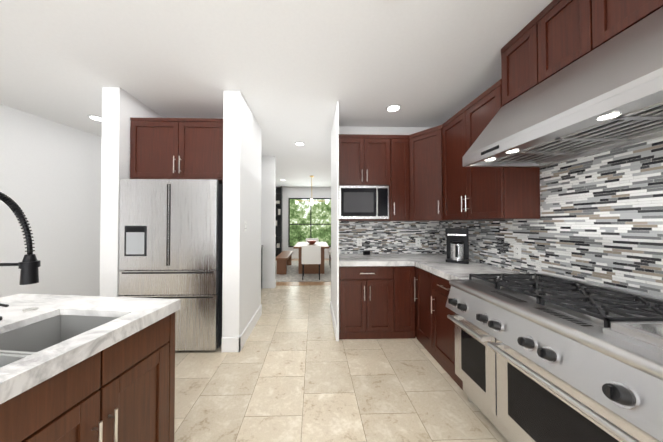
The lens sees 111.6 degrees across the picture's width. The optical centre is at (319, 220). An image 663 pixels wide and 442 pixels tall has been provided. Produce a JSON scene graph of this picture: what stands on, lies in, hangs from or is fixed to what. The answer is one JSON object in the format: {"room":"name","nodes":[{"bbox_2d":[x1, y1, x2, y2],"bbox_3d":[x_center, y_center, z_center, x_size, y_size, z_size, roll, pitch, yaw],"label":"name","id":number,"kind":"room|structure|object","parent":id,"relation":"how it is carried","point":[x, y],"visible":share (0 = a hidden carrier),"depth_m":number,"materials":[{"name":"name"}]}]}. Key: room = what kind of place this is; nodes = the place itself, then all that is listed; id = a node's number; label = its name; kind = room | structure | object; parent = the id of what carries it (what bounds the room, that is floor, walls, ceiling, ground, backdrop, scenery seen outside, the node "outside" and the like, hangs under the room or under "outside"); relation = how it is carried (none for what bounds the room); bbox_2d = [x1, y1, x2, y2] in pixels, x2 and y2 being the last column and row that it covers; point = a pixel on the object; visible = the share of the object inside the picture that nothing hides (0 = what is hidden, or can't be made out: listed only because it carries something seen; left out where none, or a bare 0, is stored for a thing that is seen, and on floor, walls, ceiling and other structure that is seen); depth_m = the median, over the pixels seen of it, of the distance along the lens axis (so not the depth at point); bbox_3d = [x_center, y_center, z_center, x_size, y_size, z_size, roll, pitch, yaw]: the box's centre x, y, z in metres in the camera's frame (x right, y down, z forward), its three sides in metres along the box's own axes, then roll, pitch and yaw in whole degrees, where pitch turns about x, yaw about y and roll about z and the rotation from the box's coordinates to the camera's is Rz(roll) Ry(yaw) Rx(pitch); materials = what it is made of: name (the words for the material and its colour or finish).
{"room":"kitchen","nodes":[
{"label":"kitchen","id":0,"kind":"room"},
{"bbox_2d":[0,104,101,297],"bbox_3d":[-4.357,-0.036,0.578,0.120,2.800,8.470,0,-1,12],"label":"wall","id":1,"kind":"structure","parent":0,"point":[50,178],"depth_m":3.14,"materials":[{"name":"paint"}]},
{"bbox_2d":[100,87,162,296],"bbox_3d":[-2.209,-0.006,2.794,0.180,2.800,0.890,0,-1,-2],"label":"wall","id":2,"kind":"structure","parent":0,"point":[120,107],"depth_m":2.36,"materials":[{"name":"paint"}]},
{"bbox_2d":[222,90,261,336],"bbox_3d":[-0.962,-0.004,2.902,0.180,2.800,0.980,0,-1,-2],"label":"wall","id":3,"kind":"structure","parent":0,"point":[241,275],"depth_m":2.44,"materials":[{"name":"paint"}]},
{"bbox_2d":[237,304,261,351],"bbox_3d":[-0.865,1.320,2.880,0.014,0.150,0.994,0,-1,-2],"label":"baseboard","id":4,"kind":"structure","parent":3,"relation":"attached to","point":[241,340],"depth_m":2.69,"materials":[{"name":"white"}]},
{"bbox_2d":[261,156,275,280],"bbox_3d":[-2.212,0.021,4.810,2.500,2.800,0.120,0,-1,-2],"label":"wall","id":5,"kind":"structure","parent":0,"point":[268,203],"depth_m":4.78,"materials":[{"name":"paint"}]},
{"bbox_2d":[262,280,275,287],"bbox_3d":[-2.144,1.346,4.736,2.394,0.150,0.033,0,-1,-2],"label":"baseboard","id":6,"kind":"structure","parent":5,"relation":"attached to","point":[265,284],"depth_m":4.75,"materials":[{"name":"white"}]},
{"bbox_2d":[0,0,552,186],"bbox_3d":[-1.854,-1.448,3.368,7.700,0.100,13.500,0,-1,-2],"label":"ceiling","id":7,"kind":"structure","parent":0,"point":[293,71],"depth_m":1.99,"materials":[{"name":"paint"}]},
{"bbox_2d":[87,115,101,120],"bbox_3d":[-3.026,-1.395,3.057,0.184,0.012,0.184,0,-1,-2],"label":"recessed light","id":8,"kind":"object","parent":7,"relation":"in","point":[96,117],"visible":0.71,"depth_m":3.02,"materials":[{"name":"grey"}]},
{"bbox_2d":[296,176,327,205],"bbox_3d":[-0.242,-0.932,6.755,0.967,0.839,1.270,0,-1,-2],"label":"dining pendant light","id":9,"kind":"object","parent":7,"relation":"hanging from","point":[311,200],"visible":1,"depth_m":6.73,"materials":[{"name":"gold metal"}]},
{"bbox_2d":[386,104,400,111],"bbox_3d":[0.912,-1.399,2.790,0.184,0.012,0.184,0,-1,-2],"label":"recessed light","id":10,"kind":"object","parent":7,"relation":"in","point":[392,107],"visible":0.94,"depth_m":2.76,"materials":[{"name":"grey plastic"}]},
{"bbox_2d":[282,187,330,254],"bbox_3d":[-0.509,0.076,8.895,4.720,2.800,0.120,0,-1,-2],"label":"wall","id":11,"kind":"structure","parent":0,"point":[305,192],"depth_m":8.83,"materials":[{"name":"paint"}]},
{"bbox_2d":[288,198,330,246],"bbox_3d":[-0.352,0.060,8.814,1.740,1.920,0.049,0,-1,-2],"label":"dining room window","id":12,"kind":"structure","parent":11,"relation":"in","point":[307,219],"depth_m":8.82,"materials":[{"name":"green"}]},
{"bbox_2d":[292,255,328,258],"bbox_3d":[-0.447,1.401,8.812,4.600,0.150,0.014,0,-1,-2],"label":"baseboard","id":13,"kind":"structure","parent":11,"relation":"attached to","point":[293,256],"depth_m":8.79,"materials":[{"name":"white"}]},
{"bbox_2d":[331,130,331,302],"bbox_3d":[0.266,0.004,3.484,0.175,2.800,0.120,0,-1,-2],"label":"wall","id":14,"kind":"structure","parent":0,"point":[331,216],"depth_m":3.46,"materials":[{"name":"paint"}]},
{"bbox_2d":[332,101,338,340],"bbox_3d":[0.202,-0.004,2.962,0.020,2.800,0.680,0,-1,-2],"label":"wall","id":15,"kind":"structure","parent":0,"point":[335,215],"depth_m":2.81,"materials":[{"name":"paint"}]},
{"bbox_2d":[330,301,336,340],"bbox_3d":[0.182,1.323,3.064,0.014,0.150,0.920,0,-1,-2],"label":"baseboard","id":16,"kind":"structure","parent":15,"relation":"attached to","point":[331,308],"depth_m":2.94,"materials":[{"name":"white"}]},
{"bbox_2d":[174,285,507,441],"bbox_3d":[-1.854,1.452,3.329,7.700,0.100,13.500,0,-1,-2],"label":"floor","id":17,"kind":"structure","parent":0,"point":[293,370],"depth_m":1.84,"materials":[{"name":"tile"}]},
{"bbox_2d":[0,192,180,441],"bbox_3d":[-1.468,0.610,0.064,1.088,1.496,2.600,0,-1,5],"label":"kitchen island","id":18,"kind":"object","parent":17,"relation":"on","point":[74,368],"visible":1,"depth_m":0.97,"materials":[{"name":"brown wood"}]},
{"bbox_2d":[0,192,40,319],"bbox_3d":[-1.323,0.162,0.991,0.413,0.574,0.324,0,-1,5],"label":"faucet","id":19,"kind":"object","parent":18,"relation":"on","point":[29,272],"depth_m":0.89,"materials":[{"name":"black metal"}]},
{"bbox_2d":[0,315,119,367],"bbox_3d":[-1.169,0.598,0.759,0.450,0.241,0.800,0,-1,5],"label":"sink","id":20,"kind":"object","parent":18,"relation":"in","point":[20,341],"depth_m":1.09,"materials":[{"name":"silver metal"}]},
{"bbox_2d":[118,179,222,350],"bbox_3d":[-1.609,0.473,2.777,1.004,1.818,0.843,0,-1,-2],"label":"fridge","id":21,"kind":"object","parent":17,"relation":"on","point":[170,238],"visible":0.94,"depth_m":2.37,"materials":[{"name":"grey metal"}]},
{"bbox_2d":[261,245,262,288],"bbox_3d":[-1.494,0.960,4.493,0.620,0.915,0.495,0,-1,-2],"label":"bar cabinet","id":22,"kind":"object","parent":17,"relation":"on","point":[261,265],"visible":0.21,"depth_m":4.66,"materials":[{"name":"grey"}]},
{"bbox_2d":[275,259,330,285],"bbox_3d":[-0.397,1.448,6.894,4.600,0.004,3.850,0,-1,-2],"label":"wood floor","id":23,"kind":"structure","parent":17,"relation":"on","point":[298,283],"depth_m":5.12,"materials":[{"name":"brown wood"}]},
{"bbox_2d":[275,186,281,256],"bbox_3d":[-1.878,0.078,8.647,0.830,2.790,0.295,0,-1,-2],"label":"bookcase","id":24,"kind":"object","parent":23,"relation":"on","point":[278,221],"visible":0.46,"depth_m":8.76,"materials":[{"name":"grey wood"}]},
{"bbox_2d":[275,261,330,281],"bbox_3d":[-0.268,1.439,6.747,2.750,0.008,2.950,0,-1,-2],"label":"dining rug","id":25,"kind":"object","parent":23,"relation":"on","point":[292,275],"visible":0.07,"depth_m":5.88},
{"bbox_2d":[275,251,292,273],"bbox_3d":[-1.042,1.211,6.705,0.340,0.448,1.600,0,-1,-2],"label":"bench","id":26,"kind":"object","parent":25,"relation":"on","point":[283,259],"visible":0.96,"depth_m":6.01,"materials":[{"name":"brown wood"}]},
{"bbox_2d":[293,242,328,273],"bbox_3d":[-0.242,1.061,6.728,0.940,0.748,1.700,0,-1,-2],"label":"dining table","id":27,"kind":"object","parent":25,"relation":"on","point":[311,268],"visible":0.56,"depth_m":6.08,"materials":[{"name":"brown wood"}]},
{"bbox_2d":[307,240,316,243],"bbox_3d":[-0.242,0.637,6.734,0.320,0.099,0.320,0,-1,-2],"label":"bowl","id":28,"kind":"object","parent":27,"relation":"on","point":[311,241],"visible":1,"depth_m":6.66,"materials":[{"name":"brown ceramic"}]},
{"bbox_2d":[302,245,320,279],"bbox_3d":[-0.213,1.006,5.594,0.460,0.828,0.490,0,-1,-2],"label":"dining chair","id":29,"kind":"object","parent":25,"relation":"on","point":[311,254],"visible":1,"depth_m":5.35,"materials":[{"name":"white fabric"}]},
{"bbox_2d":[306,238,318,241],"bbox_3d":[-0.273,1.037,7.893,0.460,0.828,0.490,0,-1,-2],"label":"dining chair","id":30,"kind":"object","parent":25,"relation":"on","point":[317,239],"visible":0.12,"depth_m":8.07,"materials":[{"name":"white fabric"}]},
{"bbox_2d":[328,251,330,267],"bbox_3d":[0.532,1.027,7.149,0.490,0.828,0.460,0,-1,-2],"label":"dining chair","id":31,"kind":"object","parent":25,"relation":"on","point":[329,252],"visible":0.31,"depth_m":6.93,"materials":[{"name":"white fabric"}]},
{"bbox_2d":[339,266,462,389],"bbox_3d":[1.009,0.961,2.549,1.562,0.860,1.507,0,-1,-2],"label":"base cabinet","id":32,"kind":"object","parent":17,"relation":"on","point":[392,302],"visible":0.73,"depth_m":2.65,"materials":[{"name":"brown wood"}]},
{"bbox_2d":[339,254,534,280],"bbox_3d":[1.006,0.500,2.553,1.563,0.058,1.508,0,-1,-2],"label":"countertop","id":33,"kind":"structure","parent":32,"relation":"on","point":[438,265],"depth_m":2.62,"materials":[{"name":"stone"}]},
{"bbox_2d":[445,228,468,263],"bbox_3d":[1.575,0.277,2.584,0.222,0.385,0.267,-1,-1,33],"label":"coffee maker","id":34,"kind":"object","parent":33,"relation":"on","point":[457,245],"visible":1,"depth_m":2.53,"materials":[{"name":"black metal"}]},
{"bbox_2d":[445,273,662,441],"bbox_3d":[1.403,0.889,1.145,0.838,0.966,1.308,0,-1,-2],"label":"range","id":35,"kind":"object","parent":17,"relation":"on","point":[543,357],"visible":1,"depth_m":1.08,"materials":[{"name":"silver metal"}]},
{"bbox_2d":[339,126,432,134],"bbox_3d":[0.979,0.002,3.383,1.595,2.800,0.120,0,-1,-2],"label":"wall","id":36,"kind":"structure","parent":0,"point":[378,130],"depth_m":3.34,"materials":[{"name":"paint"}]},
{"bbox_2d":[339,177,378,220],"bbox_3d":[0.494,-0.283,3.132,0.534,0.513,0.347,0,-1,-2],"label":"microwave","id":37,"kind":"object","parent":36,"relation":"attached to","point":[358,196],"depth_m":2.99,"materials":[{"name":"black glass"}]},
{"bbox_2d":[339,134,386,176],"bbox_3d":[0.584,-0.813,3.155,0.715,0.675,0.322,0,-1,-2],"label":"upper cabinet","id":38,"kind":"object","parent":36,"relation":"attached to","point":[360,155],"depth_m":3.00,"materials":[{"name":"brown wood"}]},
{"bbox_2d":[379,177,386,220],"bbox_3d":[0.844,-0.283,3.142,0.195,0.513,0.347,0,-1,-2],"label":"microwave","id":39,"kind":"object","parent":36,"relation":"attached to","point":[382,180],"depth_m":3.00,"materials":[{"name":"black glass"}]},
{"bbox_2d":[339,221,438,253],"bbox_3d":[0.986,0.236,3.316,1.567,0.490,0.008,0,-1,-2],"label":"backsplash","id":40,"kind":"structure","parent":36,"relation":"attached to","point":[388,237],"depth_m":3.31,"materials":[{"name":"tile"}]},
{"bbox_2d":[357,238,361,245],"bbox_3d":[0.578,0.311,3.296,0.072,0.116,0.008,0,-1,-2],"label":"electrical outlet","id":41,"kind":"object","parent":40,"relation":"attached to","point":[359,241],"visible":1,"depth_m":3.29,"materials":[{"name":"white plastic"}]},
{"bbox_2d":[415,238,420,245],"bbox_3d":[1.448,0.311,3.318,0.072,0.116,0.008,0,-1,-2],"label":"electrical outlet","id":42,"kind":"object","parent":40,"relation":"attached to","point":[417,242],"visible":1,"depth_m":3.32,"materials":[{"name":"white plastic"}]},
{"bbox_2d":[387,135,406,220],"bbox_3d":[1.063,-0.576,3.140,0.366,1.150,0.369,0,-1,-2],"label":"upper cabinet","id":43,"kind":"object","parent":36,"relation":"attached to","point":[390,177],"depth_m":3.01,"materials":[{"name":"brown wood"}]},
{"bbox_2d":[407,125,464,220],"bbox_3d":[1.460,-0.578,3.014,0.638,1.150,0.642,0,-1,-2],"label":"upper cabinet","id":44,"kind":"object","parent":36,"relation":"attached to","point":[424,148],"depth_m":2.85,"materials":[{"name":"brown wood"}]},
{"bbox_3d":[1.920,-0.041,0.182,0.120,2.800,6.570,0,-1,-2],"label":"wall","id":45,"kind":"structure","parent":0,"visible":0},
{"bbox_2d":[442,76,539,219],"bbox_3d":[1.637,-0.588,2.271,0.322,1.150,0.848,0,-1,-2],"label":"upper cabinet","id":46,"kind":"object","parent":45,"relation":"attached to","point":[469,193],"depth_m":2.09,"materials":[{"name":"brown wood"}]},
{"bbox_2d":[501,26,525,105],"bbox_3d":[1.653,-1.177,1.673,0.322,0.476,0.356,0,-1,-2],"label":"upper cabinet","id":47,"kind":"object","parent":45,"relation":"attached to","point":[513,55],"depth_m":1.74,"materials":[{"name":"brown wood"}]},
{"bbox_2d":[526,0,573,91],"bbox_3d":[1.660,-1.181,1.401,0.322,0.476,0.412,0,-1,-2],"label":"upper cabinet","id":48,"kind":"object","parent":45,"relation":"attached to","point":[553,37],"depth_m":1.47,"materials":[{"name":"brown wood"}]},
{"bbox_2d":[439,137,662,297],"bbox_3d":[1.821,0.077,1.514,0.008,1.400,3.642,0,-1,-2],"label":"backsplash","id":49,"kind":"structure","parent":45,"relation":"attached to","point":[600,221],"depth_m":1.50,"materials":[{"name":"tile"}]},
{"bbox_2d":[513,244,520,257],"bbox_3d":[1.798,0.274,2.050,0.008,0.116,0.072,0,-1,-2],"label":"electrical outlet","id":50,"kind":"object","parent":49,"relation":"attached to","point":[517,251],"visible":1,"depth_m":2.05,"materials":[{"name":"white plastic"}]},
{"bbox_2d":[462,7,662,166],"bbox_3d":[1.501,-0.696,1.091,0.652,0.494,1.492,0,-1,-2],"label":"range hood","id":51,"kind":"object","parent":45,"relation":"attached to","point":[607,95],"visible":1,"depth_m":1.16,"materials":[{"name":"silver metal"}]},
{"bbox_2d":[574,0,649,61],"bbox_3d":[1.668,-1.185,1.101,0.322,0.476,0.412,0,-1,-2],"label":"upper cabinet","id":52,"kind":"object","parent":45,"relation":"attached to","point":[596,22],"depth_m":1.20,"materials":[{"name":"brown wood"}]},
{"bbox_2d":[650,0,662,13],"bbox_3d":[1.675,-1.189,0.802,0.322,0.476,0.412,0,-1,-2],"label":"upper cabinet","id":53,"kind":"object","parent":45,"relation":"attached to","point":[655,5],"depth_m":1.01,"materials":[{"name":"brown wood"}]},
{"bbox_3d":[-1.688,0.001,3.313,1.250,2.800,0.120,0,-1,-2],"label":"wall","id":54,"kind":"structure","parent":0,"visible":0},
{"bbox_2d":[129,117,222,184],"bbox_3d":[-1.586,-0.800,2.862,1.060,0.690,0.788,0,-1,-2],"label":"upper cabinet","id":55,"kind":"object","parent":54,"relation":"attached to","point":[176,148],"visible":0.73,"depth_m":2.51,"materials":[{"name":"brown wood"}]}
]}

